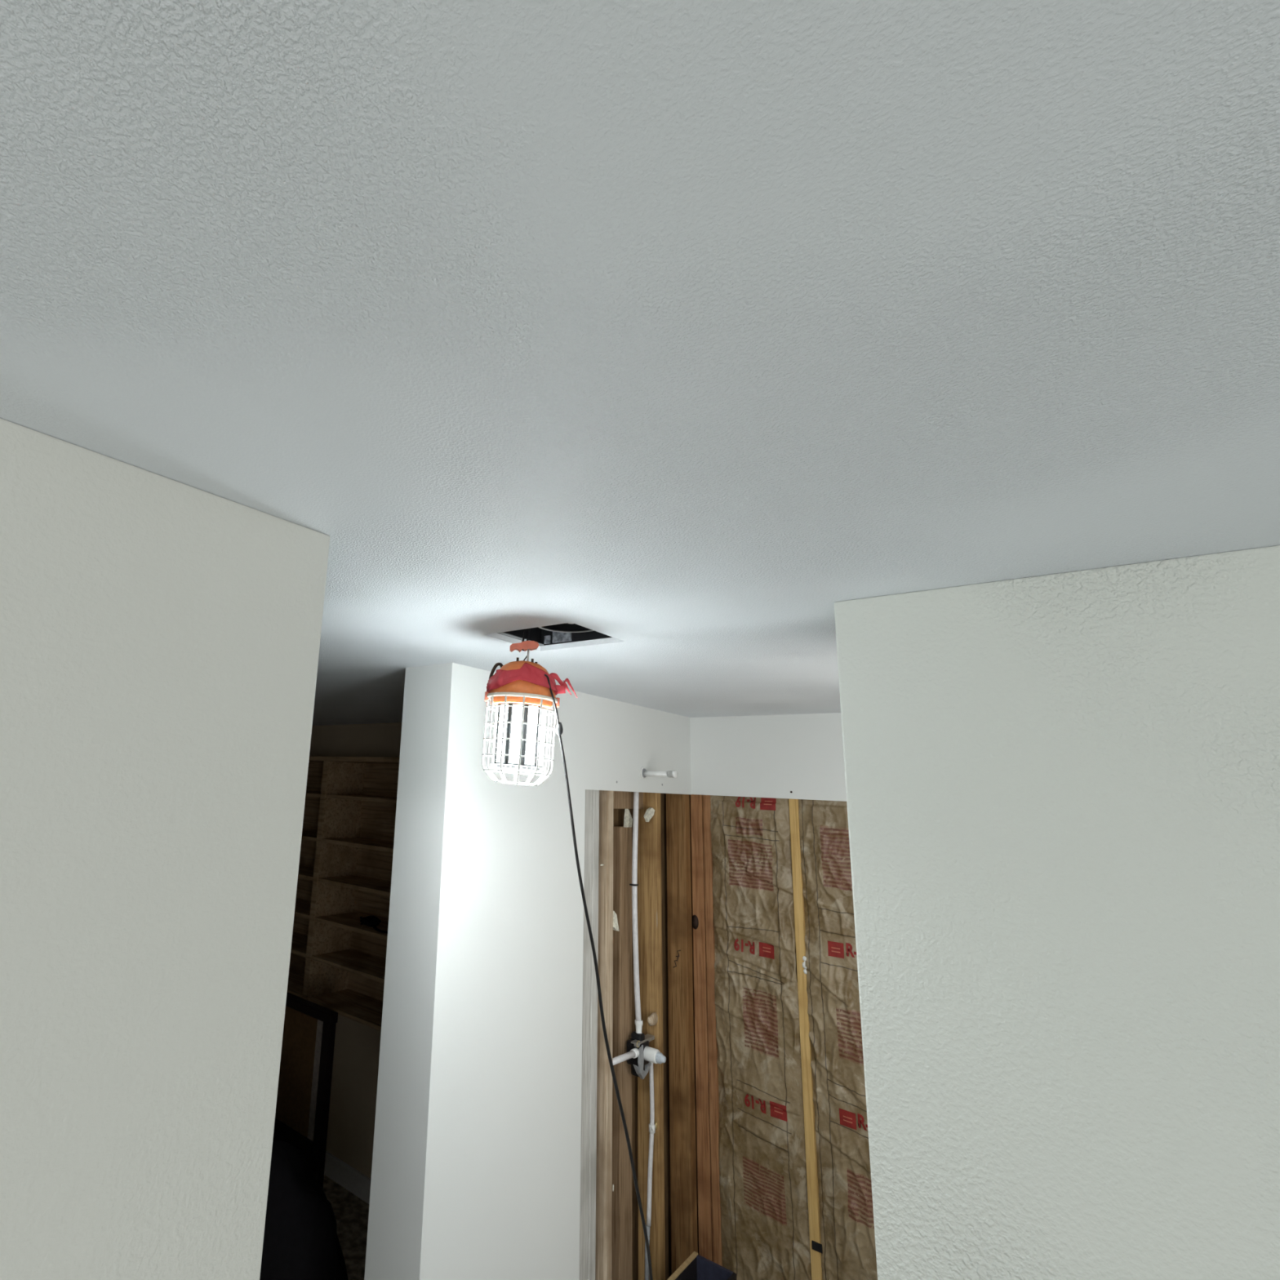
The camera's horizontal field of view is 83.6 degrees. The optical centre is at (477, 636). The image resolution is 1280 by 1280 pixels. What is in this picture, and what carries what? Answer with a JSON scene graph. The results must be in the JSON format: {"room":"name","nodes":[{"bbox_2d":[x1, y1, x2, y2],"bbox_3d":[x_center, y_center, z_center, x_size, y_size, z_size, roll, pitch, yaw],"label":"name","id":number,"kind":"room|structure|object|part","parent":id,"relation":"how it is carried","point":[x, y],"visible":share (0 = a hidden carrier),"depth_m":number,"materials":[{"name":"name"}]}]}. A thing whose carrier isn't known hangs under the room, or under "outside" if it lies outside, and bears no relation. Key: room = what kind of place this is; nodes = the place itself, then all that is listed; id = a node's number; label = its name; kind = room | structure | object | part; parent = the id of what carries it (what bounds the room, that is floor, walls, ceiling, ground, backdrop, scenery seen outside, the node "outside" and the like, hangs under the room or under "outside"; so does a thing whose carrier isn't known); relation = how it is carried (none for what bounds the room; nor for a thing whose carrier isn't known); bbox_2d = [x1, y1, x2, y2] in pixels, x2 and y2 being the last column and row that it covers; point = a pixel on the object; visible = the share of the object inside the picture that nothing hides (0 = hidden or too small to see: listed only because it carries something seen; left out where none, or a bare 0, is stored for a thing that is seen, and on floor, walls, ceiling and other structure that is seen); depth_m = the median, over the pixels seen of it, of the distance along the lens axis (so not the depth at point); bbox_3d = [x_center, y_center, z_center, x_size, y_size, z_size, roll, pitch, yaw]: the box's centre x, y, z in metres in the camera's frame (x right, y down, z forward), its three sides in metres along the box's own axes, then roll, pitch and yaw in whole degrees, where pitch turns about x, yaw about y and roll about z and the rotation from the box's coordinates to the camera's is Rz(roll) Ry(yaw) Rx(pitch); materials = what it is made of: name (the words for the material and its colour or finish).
{"room":"bathroom under renovation","nodes":[
{"label":"bathroom under renovation","id":0,"kind":"room"},
{"bbox_2d":[0,417,329,1279],"bbox_3d":[-1.949,0.591,-1.023,0.120,2.440,4.957,-8,-16,41],"label":"wall","id":1,"kind":"structure","parent":0,"point":[160,636],"depth_m":0.75,"materials":[{"name":"paint"}]},
{"bbox_2d":[322,1174,368,1279],"bbox_3d":[-3.091,2.322,1.321,5.150,0.060,7.700,-8,-16,41],"label":"floor","id":2,"kind":"structure","parent":0,"point":[351,1213],"depth_m":3.36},
{"bbox_2d":[259,1140,348,1279],"bbox_3d":[-0.670,2.156,2.254,0.555,0.874,0.464,-8,-16,41],"label":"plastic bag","id":3,"kind":"object","parent":2,"relation":"on","point":[301,1242],"visible":0.55,"depth_m":2.19,"materials":[{"name":"black plastic"}]},
{"bbox_2d":[272,992,337,1188],"bbox_3d":[-0.991,2.247,3.152,0.535,1.045,0.370,-8,-16,41],"label":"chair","id":4,"kind":"object","parent":2,"relation":"on","point":[307,1054],"visible":0.35,"depth_m":3.23,"materials":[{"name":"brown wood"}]},
{"bbox_3d":[-0.888,2.329,3.257,0.415,0.060,0.030,-8,-16,41],"label":"rail","id":5,"kind":"part","parent":4,"relation":"part of","materials":[{"name":"brown wood"}]},
{"bbox_3d":[-1.008,2.332,3.119,0.535,0.045,0.330,-8,-16,41],"label":"seat","id":6,"kind":"part","parent":4,"relation":"part of","materials":[{"name":"brown wood"}]},
{"bbox_3d":[-0.896,2.058,3.334,0.360,0.500,0.010,-8,-16,41],"label":"panel","id":7,"kind":"part","parent":4,"relation":"part of","materials":[{"name":"brown wood"}]},
{"bbox_3d":[-0.861,1.789,3.375,0.535,0.045,0.045,-8,-16,41],"label":"rail","id":8,"kind":"part","parent":4,"relation":"part of","materials":[{"name":"brown wood"}]},
{"bbox_3d":[-0.708,2.261,3.118,0.050,1.030,0.040,-8,-16,41],"label":"leg","id":9,"kind":"part","parent":4,"relation":"part of","materials":[{"name":"brown wood"}]},
{"bbox_2d":[666,1251,736,1279],"bbox_3d":[0.711,2.402,2.253,0.151,0.519,0.312,-8,-16,41],"label":"open box","id":10,"kind":"object","parent":2,"relation":"on","point":[695,1267],"visible":1,"depth_m":2.41,"materials":[{"name":"blue cardboard"}]},
{"bbox_3d":[0.660,2.412,2.297,0.014,0.514,0.312,-8,-16,41],"label":"panel","id":11,"kind":"part","parent":10,"relation":"part of","materials":[{"name":"cardboard"}]},
{"bbox_3d":[0.812,2.432,2.360,0.126,0.515,0.012,-8,-16,41],"label":"panel","id":12,"kind":"part","parent":10,"relation":"part of","materials":[{"name":"cardboard"}]},
{"bbox_3d":[0.830,2.416,2.279,0.010,0.514,0.112,-8,-16,41],"label":"panel","id":13,"kind":"part","parent":10,"relation":"part of","materials":[{"name":"cardboard"}]},
{"bbox_2d":[309,722,401,1178],"bbox_3d":[-1.018,1.783,4.321,4.444,2.440,0.100,-8,-16,41],"label":"wall","id":14,"kind":"structure","parent":0,"point":[355,1068],"depth_m":3.81,"materials":[{"name":"beige paint"}]},
{"bbox_2d":[287,755,399,1031],"bbox_3d":[-0.737,1.346,3.906,2.160,1.305,0.293,-8,-16,41],"label":"bookcase","id":15,"kind":"object","parent":14,"relation":"attached to","point":[337,962],"depth_m":3.93,"materials":[{"name":"brown wood"}]},
{"bbox_3d":[-1.204,2.030,4.159,0.925,0.020,0.271,-8,-16,41],"label":"shelf","id":16,"kind":"part","parent":15,"relation":"part of","materials":[{"name":"brown wood"}]},
{"bbox_3d":[-1.194,1.824,4.204,0.925,0.020,0.271,-8,-16,41],"label":"shelf","id":17,"kind":"part","parent":15,"relation":"part of","materials":[{"name":"brown wood"}]},
{"bbox_3d":[-1.185,1.631,4.245,0.925,0.020,0.271,-8,-16,41],"label":"shelf","id":18,"kind":"part","parent":15,"relation":"part of","materials":[{"name":"brown wood"}]},
{"bbox_3d":[-1.176,1.432,4.288,0.925,0.020,0.271,-8,-16,41],"label":"shelf","id":19,"kind":"part","parent":15,"relation":"part of","materials":[{"name":"brown wood"}]},
{"bbox_3d":[-1.167,1.226,4.332,0.925,0.020,0.271,-8,-16,41],"label":"shelf","id":20,"kind":"part","parent":15,"relation":"part of","materials":[{"name":"brown wood"}]},
{"bbox_3d":[-1.156,0.989,4.383,0.925,0.020,0.271,-8,-16,41],"label":"shelf","id":21,"kind":"part","parent":15,"relation":"part of","materials":[{"name":"brown wood"}]},
{"bbox_3d":[-0.401,1.916,3.458,1.130,0.020,0.271,-8,-16,41],"label":"shelf","id":22,"kind":"part","parent":15,"relation":"part of","materials":[{"name":"brown wood"}]},
{"bbox_3d":[-0.391,1.710,3.502,1.130,0.020,0.271,-8,-16,41],"label":"shelf","id":23,"kind":"part","parent":15,"relation":"part of","materials":[{"name":"brown wood"}]},
{"bbox_3d":[-0.382,1.517,3.543,1.130,0.020,0.271,-8,-16,41],"label":"shelf","id":24,"kind":"part","parent":15,"relation":"part of","materials":[{"name":"brown wood"}]},
{"bbox_3d":[-0.373,1.318,3.586,1.130,0.020,0.271,-8,-16,41],"label":"shelf","id":25,"kind":"part","parent":15,"relation":"part of","materials":[{"name":"brown wood"}]},
{"bbox_3d":[-0.363,1.112,3.631,1.130,0.020,0.271,-8,-16,41],"label":"shelf","id":26,"kind":"part","parent":15,"relation":"part of","materials":[{"name":"brown wood"}]},
{"bbox_3d":[-0.353,0.875,3.682,1.130,0.020,0.271,-8,-16,41],"label":"shelf","id":27,"kind":"part","parent":15,"relation":"part of","materials":[{"name":"brown wood"}]},
{"bbox_3d":[-0.511,1.497,3.603,0.095,0.045,0.331,11,-15,-36],"label":"cable coil","id":28,"kind":"part","parent":15,"relation":"part of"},
{"bbox_2d":[324,1151,371,1204],"bbox_3d":[-1.076,2.908,4.006,4.330,0.105,0.015,-8,-16,41],"label":"baseboard","id":29,"kind":"structure","parent":14,"relation":"attached to","point":[354,1181],"depth_m":3.65,"materials":[{"name":"wood"}]},
{"bbox_2d":[364,662,697,1279],"bbox_3d":[0.343,1.430,2.388,0.197,2.440,1.642,-8,-16,41],"label":"wall partition","id":30,"kind":"structure","parent":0,"point":[500,1151],"depth_m":2.08,"materials":[{"name":"paint"}]},
{"bbox_2d":[612,1031,666,1079],"bbox_3d":[0.573,1.530,2.493,0.136,0.150,0.304,-8,-16,41],"label":"shower valve","id":31,"kind":"object","parent":30,"relation":"attached to","point":[639,1055],"visible":0.99,"depth_m":2.53,"materials":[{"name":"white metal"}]},
{"bbox_2d":[629,791,643,1033],"bbox_3d":[0.609,0.977,2.679,0.030,1.029,0.070,-8,-16,41],"label":"pipe","id":32,"kind":"object","parent":31,"relation":"attached to","point":[638,1022],"visible":0.8,"depth_m":2.65,"materials":[{"name":"white plastic"}]},
{"bbox_3d":[0.592,1.546,2.525,0.006,0.105,0.034,-8,-16,41],"label":"plate","id":33,"kind":"part","parent":31,"relation":"part of","materials":[{"name":"grey plastic"}]},
{"bbox_3d":[0.665,1.531,2.519,0.032,0.036,0.036,-8,-16,41],"label":"cartridge stem","id":34,"kind":"part","parent":31,"relation":"part of","materials":[{"name":"white plastic"}]},
{"bbox_3d":[0.532,1.531,2.671,0.062,2.380,0.943,-8,-16,41],"label":"backing panel","id":35,"kind":"part","parent":30,"relation":"part of","materials":[{"name":"brown wood"}]},
{"bbox_2d":[644,1062,657,1279],"bbox_3d":[0.628,2.129,2.504,0.029,1.110,0.090,-8,-16,41],"label":"supply pipe","id":36,"kind":"object","parent":30,"relation":"attached to","point":[652,1126],"visible":0.93,"depth_m":2.53,"materials":[{"name":"grey plastic"}]},
{"bbox_2d":[640,766,677,778],"bbox_3d":[0.698,0.531,2.697,0.148,0.048,0.047,-8,-16,41],"label":"pipe stub","id":37,"kind":"object","parent":30,"relation":"attached to","point":[644,773],"visible":1,"depth_m":2.69,"materials":[{"name":"white plastic"}]},
{"bbox_2d":[0,0,1279,725],"bbox_3d":[-1.088,-0.364,0.189,10.200,0.013,7.700,-8,-16,41],"label":"ceiling","id":38,"kind":"structure","parent":0,"point":[682,333],"depth_m":0.49,"materials":[{"name":"paint"}]},
{"bbox_2d":[481,622,653,1279],"bbox_3d":[0.361,1.166,1.625,0.252,2.629,1.129,-8,-16,41],"label":"work light","id":39,"kind":"object","parent":38,"relation":"attached to","point":[571,632],"depth_m":1.45,"materials":[{"name":"white plastic"}]},
{"bbox_3d":[0.040,0.083,1.496,0.030,0.053,0.009,5,-12,1],"label":"carry handle","id":40,"kind":"part","parent":39,"relation":"part of","materials":[{"name":"plastic"}]},
{"bbox_3d":[0.083,0.277,1.460,0.116,0.008,0.116,5,-12,1],"label":"plate","id":41,"kind":"part","parent":39,"relation":"part of","materials":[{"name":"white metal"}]},
{"bbox_2d":[493,768,540,772],"bbox_3d":[0.082,0.281,1.459,0.100,0.001,0.100,5,-12,1],"label":"diffuser","id":42,"kind":"object","parent":39,"relation":"attached to","point":[508,769],"depth_m":1.44,"materials":[{"name":"white plastic"}]},
{"bbox_3d":[0.091,0.161,1.485,0.156,0.308,0.155,10,-14,-31],"label":"work light","id":43,"kind":"part","parent":39,"relation":"part of","materials":[{"name":"white plastic"}]},
{"bbox_3d":[0.109,0.042,1.510,0.004,0.038,0.004,5,-12,1],"label":"hook rod","id":44,"kind":"part","parent":39,"relation":"part of","materials":[{"name":"grey metal"}]},
{"bbox_2d":[486,662,577,697],"bbox_3d":[0.101,0.096,1.496,0.160,0.069,0.158,10,-14,-32],"label":"wrap","id":45,"kind":"object","parent":39,"relation":"attached to","point":[527,672],"visible":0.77,"depth_m":1.45,"materials":[{"name":"red plastic"}]},
{"bbox_3d":[0.374,1.320,1.629,0.074,2.331,1.046,-6,-15,35],"label":"power cord","id":46,"kind":"part","parent":39,"relation":"part of","materials":[{"name":"black rubber"}]},
{"bbox_2d":[688,794,698,1254],"bbox_3d":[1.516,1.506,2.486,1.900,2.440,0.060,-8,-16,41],"label":"stud","id":47,"kind":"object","parent":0,"point":[689,794],"depth_m":2.94,"materials":[{"name":"brown wood"}]},
{"bbox_2d":[689,712,846,1279],"bbox_3d":[1.489,1.485,2.394,1.536,2.440,0.104,-8,-16,41],"label":"wall","id":48,"kind":"structure","parent":0,"point":[794,757],"depth_m":2.79,"materials":[{"name":"paint"}]},
{"bbox_2d":[710,795,811,1279],"bbox_3d":[1.105,1.534,2.729,0.326,1.790,0.116,-8,-16,41],"label":"insulation batt","id":49,"kind":"object","parent":48,"relation":"attached to","point":[765,1233],"visible":0.99,"depth_m":2.68,"materials":[{"name":"brown"}]},
{"bbox_2d":[798,799,877,1279],"bbox_3d":[1.427,1.487,2.442,0.474,1.790,0.124,-8,-16,41],"label":"insulation batt","id":50,"kind":"object","parent":48,"relation":"attached to","point":[846,1223],"visible":0.31,"depth_m":2.51,"materials":[{"name":"brown"}]},
{"bbox_2d":[834,545,1279,1279],"bbox_3d":[2.221,0.914,-0.418,4.321,2.440,0.120,-8,-16,41],"label":"wall","id":51,"kind":"structure","parent":0,"point":[1063,789],"depth_m":0.93,"materials":[{"name":"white pale grey-green textured paint"}]}
]}

